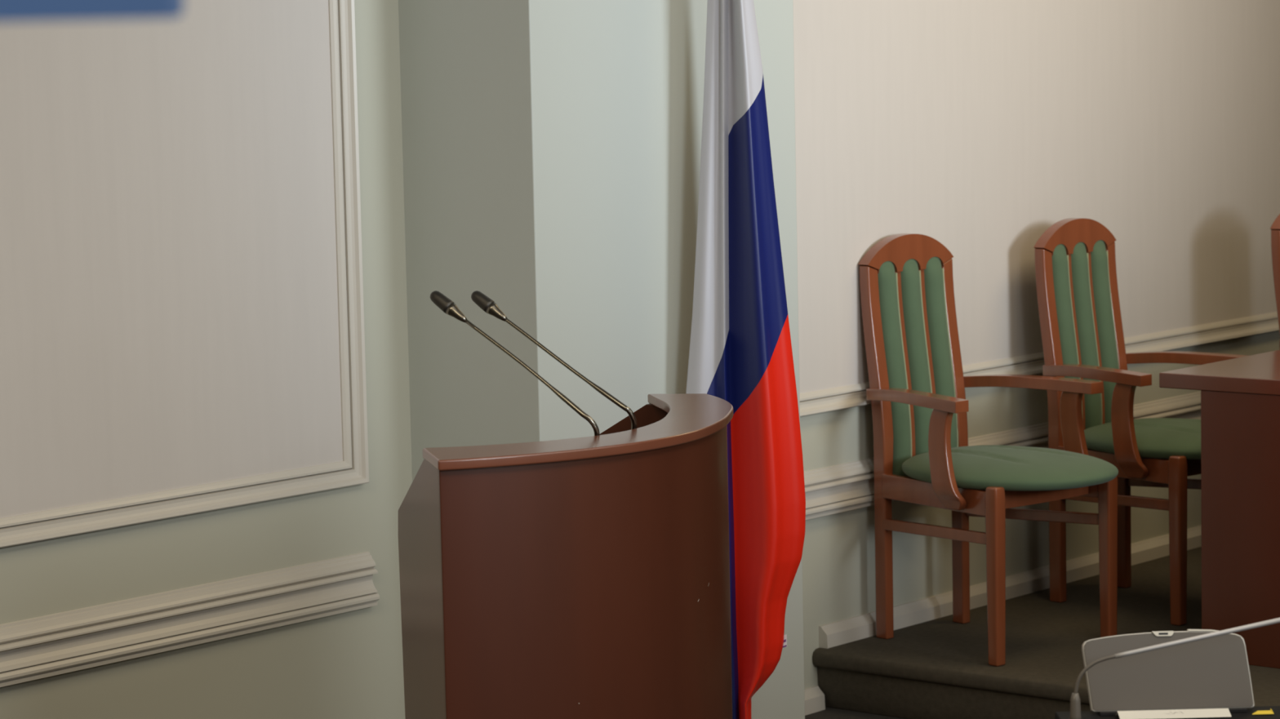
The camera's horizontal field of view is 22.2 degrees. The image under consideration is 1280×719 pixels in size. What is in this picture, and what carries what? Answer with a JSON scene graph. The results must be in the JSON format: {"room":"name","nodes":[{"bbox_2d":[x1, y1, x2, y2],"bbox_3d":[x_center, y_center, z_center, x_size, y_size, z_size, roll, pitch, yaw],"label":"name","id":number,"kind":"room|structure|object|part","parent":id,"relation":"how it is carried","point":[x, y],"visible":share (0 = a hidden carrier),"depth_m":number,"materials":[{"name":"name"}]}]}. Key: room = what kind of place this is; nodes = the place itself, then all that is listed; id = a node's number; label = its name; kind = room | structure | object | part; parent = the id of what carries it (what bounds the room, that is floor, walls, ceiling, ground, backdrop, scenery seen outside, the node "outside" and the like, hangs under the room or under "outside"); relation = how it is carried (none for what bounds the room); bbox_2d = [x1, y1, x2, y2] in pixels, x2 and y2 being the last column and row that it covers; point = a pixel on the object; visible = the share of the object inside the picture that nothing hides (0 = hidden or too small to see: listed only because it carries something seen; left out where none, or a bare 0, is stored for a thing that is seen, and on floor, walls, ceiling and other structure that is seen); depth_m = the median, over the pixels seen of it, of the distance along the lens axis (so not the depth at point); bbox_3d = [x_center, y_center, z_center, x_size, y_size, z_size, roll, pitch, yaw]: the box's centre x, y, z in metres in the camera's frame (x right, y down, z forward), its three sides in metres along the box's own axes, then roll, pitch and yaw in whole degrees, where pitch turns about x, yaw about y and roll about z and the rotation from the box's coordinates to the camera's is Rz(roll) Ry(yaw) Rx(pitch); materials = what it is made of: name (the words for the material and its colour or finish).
{"room":"conference hall","nodes":[
{"label":"conference hall","id":0,"kind":"room"},
{"bbox_2d":[0,0,412,718],"bbox_3d":[-3.333,-0.142,4.461,0.120,3.250,8.570,4,8,40],"label":"wall","id":1,"kind":"structure","parent":0,"point":[169,318],"depth_m":7.21,"materials":[{"name":"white paint"}]},
{"bbox_2d":[0,0,368,547],"bbox_3d":[-3.341,-0.306,4.321,0.030,1.994,8.377,4,8,40],"label":"trim","id":2,"kind":"structure","parent":1,"relation":"attached to","point":[353,470],"depth_m":7.50,"materials":[{"name":"beige paint"}]},
{"bbox_2d":[0,551,379,687],"bbox_3d":[-3.308,0.914,4.457,0.033,0.129,8.395,4,8,40],"label":"trim","id":3,"kind":"structure","parent":1,"relation":"attached to","point":[44,646],"depth_m":7.19,"materials":[{"name":"beige paint"}]},
{"bbox_2d":[398,0,804,718],"bbox_3d":[-0.139,-0.584,7.968,0.550,3.250,0.990,4,8,40],"label":"column","id":4,"kind":"structure","parent":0,"point":[552,148],"depth_m":7.62,"materials":[{"name":"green paint"}]},
{"bbox_2d":[804,706,904,718],"bbox_3d":[3.192,1.307,5.352,9.400,0.100,18.000,4,8,40],"label":"floor","id":5,"kind":"structure","parent":0,"point":[829,713],"depth_m":8.74,"materials":[{"name":"grey carpet"}]},
{"bbox_2d":[398,393,733,718],"bbox_3d":[-0.132,0.691,5.840,0.567,1.165,0.976,0,6,13],"label":"lectern","id":6,"kind":"object","parent":5,"relation":"on","point":[586,577],"visible":1,"depth_m":5.48,"materials":[{"name":"brown wood"}]},
{"bbox_3d":[-0.362,0.727,5.635,0.018,1.147,0.448,-3,6,-13],"label":"panel","id":7,"kind":"part","parent":6,"relation":"part of","materials":[{"name":"brown wood"}]},
{"bbox_2d":[430,290,599,435],"bbox_3d":[-0.209,0.085,5.659,0.343,0.404,0.048,1,7,23],"label":"gooseneck microphone","id":8,"kind":"object","parent":6,"relation":"on","point":[442,301],"visible":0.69,"depth_m":5.66,"materials":[{"name":"black metal"}]},
{"bbox_2d":[430,290,453,314],"bbox_3d":[-0.345,-0.100,5.709,0.046,0.041,0.025,2,7,31],"label":"grille","id":9,"kind":"object","parent":8,"relation":"attached to","point":[446,304],"depth_m":5.70,"materials":[{"name":"grey metal"}]},
{"bbox_3d":[-0.189,0.101,5.648,0.258,0.339,0.024,1,7,24],"label":"stem","id":10,"kind":"part","parent":8,"relation":"part of","materials":[{"name":"silver metal"}]},
{"bbox_2d":[471,290,636,429],"bbox_3d":[-0.144,0.079,5.750,0.338,0.395,0.048,1,7,22],"label":"gooseneck microphone","id":11,"kind":"object","parent":6,"relation":"on","point":[482,300],"visible":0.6,"depth_m":5.75,"materials":[{"name":"black metal"}]},
{"bbox_2d":[471,290,493,311],"bbox_3d":[-0.279,-0.102,5.798,0.045,0.040,0.025,2,7,30],"label":"grille","id":12,"kind":"object","parent":11,"relation":"attached to","point":[481,300],"depth_m":5.79,"materials":[{"name":"grey metal"}]},
{"bbox_3d":[-0.125,0.094,5.738,0.254,0.332,0.028,1,7,23],"label":"stem","id":13,"kind":"part","parent":11,"relation":"part of","materials":[{"name":"silver metal"}]},
{"bbox_3d":[-0.101,0.651,6.289,0.424,1.147,0.018,1,7,22],"label":"panel","id":14,"kind":"part","parent":6,"relation":"part of","materials":[{"name":"brown wood"}]},
{"bbox_2d":[685,0,805,718],"bbox_3d":[0.224,-0.180,7.780,0.261,2.470,0.238,4,8,40],"label":"flag","id":15,"kind":"object","parent":5,"relation":"on","point":[740,353],"visible":0.86,"depth_m":7.76,"materials":[{"name":"multicoloured fabric"}]},
{"bbox_2d":[1054,706,1279,718],"bbox_3d":[1.508,0.955,4.995,1.652,0.749,0.655,-1,6,-1],"label":"table","id":16,"kind":"object","parent":5,"relation":"on","point":[1276,709],"visible":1,"depth_m":5.22,"materials":[{"name":"black laminate"}]},
{"bbox_2d":[1081,629,1254,715],"bbox_3d":[0.847,0.500,5.242,0.272,0.129,0.053,-1,6,-1],"label":"screen","id":17,"kind":"object","parent":16,"relation":"on","point":[1213,673],"visible":0.95,"depth_m":5.24,"materials":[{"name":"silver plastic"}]},
{"bbox_2d":[1115,708,1231,718],"bbox_3d":[0.850,0.563,5.203,0.179,0.010,0.030,-1,6,-1],"label":"paper card","id":18,"kind":"object","parent":16,"relation":"on","point":[1215,713],"visible":1,"depth_m":5.20,"materials":[{"name":"white paper"}]},
{"bbox_2d":[1069,617,1279,718],"bbox_3d":[0.913,0.473,5.074,0.540,0.217,0.068,-1,6,2],"label":"table microphone","id":19,"kind":"object","parent":16,"relation":"on","point":[1075,704],"visible":1,"depth_m":5.08,"materials":[{"name":"grey metal"}]},
{"bbox_2d":[1252,708,1274,715],"bbox_3d":[0.992,0.561,5.211,0.035,0.006,0.017,-1,6,-1],"label":"tab","id":20,"kind":"object","parent":16,"relation":"on","point":[1270,712],"visible":1,"depth_m":5.21,"materials":[{"name":"yellow paper"}]},
{"bbox_2d":[793,0,1279,688],"bbox_3d":[2.826,-1.036,11.606,0.120,3.250,8.480,4,8,40],"label":"wall","id":21,"kind":"structure","parent":0,"point":[976,128],"depth_m":9.45,"materials":[{"name":"beige paint"}]},
{"bbox_2d":[804,685,825,715],"bbox_3d":[0.354,0.934,8.668,0.030,0.062,0.420,4,8,40],"label":"baseboard","id":22,"kind":"structure","parent":21,"relation":"attached to","point":[815,702],"depth_m":8.79,"materials":[{"name":"beige paint"}]},
{"bbox_2d":[804,391,1200,519],"bbox_3d":[2.965,-0.009,11.736,0.033,0.129,8.300,4,8,40],"label":"trim","id":23,"kind":"structure","parent":21,"relation":"attached to","point":[846,486],"depth_m":8.93,"materials":[{"name":"beige paint"}]},
{"bbox_2d":[818,525,1201,648],"bbox_3d":[3.061,0.371,11.884,0.030,0.062,8.025,4,8,40],"label":"baseboard","id":24,"kind":"structure","parent":21,"relation":"attached to","point":[842,632],"depth_m":9.39,"materials":[{"name":"beige paint"}]},
{"bbox_2d":[799,311,1279,417],"bbox_3d":[2.928,-1.217,11.597,0.030,1.994,8.330,4,8,40],"label":"trim","id":25,"kind":"structure","parent":21,"relation":"attached to","point":[814,402],"depth_m":9.95,"materials":[{"name":"beige paint"}]},
{"bbox_2d":[812,546,1279,718],"bbox_3d":[4.167,0.555,10.958,2.930,0.165,8.057,4,8,40],"label":"raised platform","id":26,"kind":"structure","parent":0,"point":[937,668],"depth_m":8.75,"materials":[{"name":"grey carpet"}]},
{"bbox_2d":[858,233,1118,666],"bbox_3d":[0.957,0.222,8.777,0.582,1.098,0.689,-7,8,-41],"label":"armchair","id":27,"kind":"object","parent":26,"relation":"on","point":[922,455],"visible":1,"depth_m":8.87,"materials":[{"name":"brown wood"}]},
{"bbox_3d":[0.649,0.254,8.910,0.041,1.020,0.088,-7,8,-41],"label":"post","id":28,"kind":"part","parent":27,"relation":"part of","materials":[{"name":"brown wood"}]},
{"bbox_2d":[877,261,911,477],"bbox_3d":[0.691,0.025,8.915,0.070,0.592,0.094,-7,8,-41],"label":"cushion","id":29,"kind":"object","parent":27,"relation":"on","point":[894,334],"depth_m":8.89,"materials":[{"name":"green fabric"}]},
{"bbox_3d":[0.731,-0.295,8.968,0.337,0.100,0.038,-7,8,-41],"label":"crest rail","id":30,"kind":"part","parent":27,"relation":"part of","materials":[{"name":"brown wood"}]},
{"bbox_2d":[900,258,932,455],"bbox_3d":[0.760,0.017,8.976,0.070,0.592,0.094,-7,8,-41],"label":"cushion","id":31,"kind":"object","parent":27,"relation":"on","point":[916,309],"depth_m":8.95,"materials":[{"name":"green fabric"}]},
{"bbox_3d":[0.727,0.106,8.677,0.053,0.042,0.438,-5,7,-30],"label":"armrest","id":32,"kind":"part","parent":27,"relation":"part of","materials":[{"name":"brown wood"}]},
{"bbox_3d":[0.792,0.360,8.693,0.081,0.066,0.454,-7,8,-41],"label":"rail","id":33,"kind":"part","parent":27,"relation":"part of","materials":[{"name":"brown wood"}]},
{"bbox_2d":[924,256,957,448],"bbox_3d":[0.830,0.009,9.036,0.070,0.592,0.094,-7,8,-41],"label":"cushion","id":34,"kind":"object","parent":27,"relation":"on","point":[940,324],"depth_m":9.01,"materials":[{"name":"green fabric"}]},
{"bbox_3d":[0.870,0.228,9.102,0.041,1.020,0.088,-7,8,-41],"label":"post","id":35,"kind":"part","parent":27,"relation":"part of","materials":[{"name":"brown wood"}]},
{"bbox_3d":[0.928,0.565,8.516,0.041,0.472,0.041,-7,8,-41],"label":"leg","id":36,"kind":"part","parent":27,"relation":"part of","materials":[{"name":"brown wood"}]},
{"bbox_3d":[0.989,0.281,8.748,0.508,0.070,0.595,-7,8,-41],"label":"seat","id":37,"kind":"part","parent":27,"relation":"part of","materials":[{"name":"green fabric"}]},
{"bbox_3d":[1.070,0.067,8.975,0.438,0.042,0.053,4,8,38],"label":"armrest","id":38,"kind":"part","parent":27,"relation":"part of","materials":[{"name":"brown wood"}]},
{"bbox_3d":[1.058,0.354,8.678,0.396,0.052,0.031,-7,8,-41],"label":"rail","id":39,"kind":"part","parent":27,"relation":"part of","materials":[{"name":"brown wood"}]},
{"bbox_3d":[1.078,0.328,8.942,0.456,0.066,0.022,4,8,41],"label":"rail","id":40,"kind":"part","parent":27,"relation":"part of","materials":[{"name":"brown wood"}]},
{"bbox_3d":[1.262,0.527,8.806,0.041,0.472,0.041,-7,8,-41],"label":"leg","id":41,"kind":"part","parent":27,"relation":"part of","materials":[{"name":"brown wood"}]},
{"bbox_2d":[1033,217,1246,626],"bbox_3d":[1.498,0.157,9.280,0.582,1.098,0.689,-7,8,-44],"label":"armchair","id":42,"kind":"object","parent":26,"relation":"on","point":[1080,317],"visible":0.8,"depth_m":9.37,"materials":[{"name":"brown wood"}]},
{"bbox_3d":[1.184,0.190,9.397,0.041,1.020,0.088,-7,8,-44],"label":"post","id":43,"kind":"part","parent":42,"relation":"part of","materials":[{"name":"brown wood"}]},
{"bbox_2d":[1052,244,1079,379],"bbox_3d":[1.225,-0.039,9.405,0.070,0.592,0.094,-7,8,-44],"label":"cushion","id":44,"kind":"object","parent":42,"relation":"on","point":[1065,291],"depth_m":9.38,"materials":[{"name":"green fabric"}]},
{"bbox_3d":[1.260,-0.359,9.460,0.337,0.100,0.038,-7,8,-44],"label":"crest rail","id":45,"kind":"part","parent":42,"relation":"part of","materials":[{"name":"brown wood"}]},
{"bbox_2d":[1071,241,1102,429],"bbox_3d":[1.291,-0.047,9.469,0.070,0.592,0.094,-7,8,-44],"label":"cushion","id":46,"kind":"object","parent":42,"relation":"on","point":[1085,298],"depth_m":9.45,"materials":[{"name":"green fabric"}]},
{"bbox_3d":[1.273,0.042,9.168,0.053,0.042,0.438,-5,7,-33],"label":"armrest","id":47,"kind":"part","parent":42,"relation":"part of","materials":[{"name":"brown wood"}]},
{"bbox_2d":[1090,240,1118,423],"bbox_3d":[1.357,-0.055,9.532,0.070,0.592,0.094,-7,8,-44],"label":"cushion","id":48,"kind":"object","parent":42,"relation":"on","point":[1104,295],"depth_m":9.51,"materials":[{"name":"green fabric"}]},
{"bbox_3d":[1.339,0.296,9.188,0.081,0.066,0.454,-7,8,-44],"label":"rail","id":49,"kind":"part","parent":42,"relation":"part of","materials":[{"name":"brown wood"}]},
{"bbox_3d":[1.395,0.164,9.601,0.041,1.020,0.088,-7,8,-44],"label":"post","id":50,"kind":"part","parent":42,"relation":"part of","materials":[{"name":"brown wood"}]},
{"bbox_3d":[1.532,0.215,9.253,0.508,0.070,0.595,-7,8,-44],"label":"seat","id":51,"kind":"part","parent":42,"relation":"part of","materials":[{"name":"green fabric"}]},
{"bbox_3d":[1.485,0.500,9.017,0.041,0.472,0.041,-7,8,-44],"label":"leg","id":52,"kind":"part","parent":42,"relation":"part of","materials":[{"name":"brown wood"}]},
{"bbox_3d":[1.601,0.001,9.484,0.438,0.042,0.053,3,7,35],"label":"armrest","id":53,"kind":"part","parent":42,"relation":"part of","materials":[{"name":"brown wood"}]},
{"bbox_3d":[1.605,0.288,9.186,0.396,0.052,0.031,-7,8,-44],"label":"rail","id":54,"kind":"part","parent":42,"relation":"part of","materials":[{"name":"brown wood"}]},
{"bbox_2d":[1159,350,1279,669],"bbox_3d":[3.113,0.214,10.061,0.800,0.750,4.500,4,8,40],"label":"desk","id":55,"kind":"object","parent":26,"relation":"on","point":[1240,397],"visible":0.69,"depth_m":8.45,"materials":[{"name":"brown wood"}]},
{"bbox_3d":[1.711,0.447,8.342,0.618,0.710,0.030,4,8,40],"label":"panel","id":56,"kind":"part","parent":55,"relation":"part of","materials":[{"name":"brown wood"}]},
{"bbox_2d":[1270,213,1279,350],"bbox_3d":[2.283,0.081,9.835,0.689,1.098,0.582,5,9,45],"label":"armchair","id":57,"kind":"object","parent":26,"relation":"on","point":[1275,228],"visible":1,"depth_m":9.91,"materials":[{"name":"brown wood"}]},
{"bbox_3d":[2.042,-0.435,10.011,0.038,0.100,0.337,5,9,45],"label":"crest rail","id":58,"kind":"part","parent":57,"relation":"part of","materials":[{"name":"brown wood"}]},
{"bbox_3d":[1.968,0.115,9.947,0.088,1.020,0.041,5,9,45],"label":"post","id":59,"kind":"part","parent":57,"relation":"part of","materials":[{"name":"brown wood"}]},
{"bbox_3d":[3.120,-2.023,4.997,9.400,0.100,18.000,4,8,40],"label":"ceiling","id":60,"kind":"structure","parent":0,"visible":0},
{"bbox_2d":[0,0,184,22],"bbox_3d":[-0.587,-0.815,1.321,0.750,1.364,0.040,-1,6,-1],"label":"screen","id":61,"kind":"object","parent":60,"relation":"hanging from","point":[10,10],"visible":1,"depth_m":1.38,"materials":[{"name":"blue glass"}]}
]}

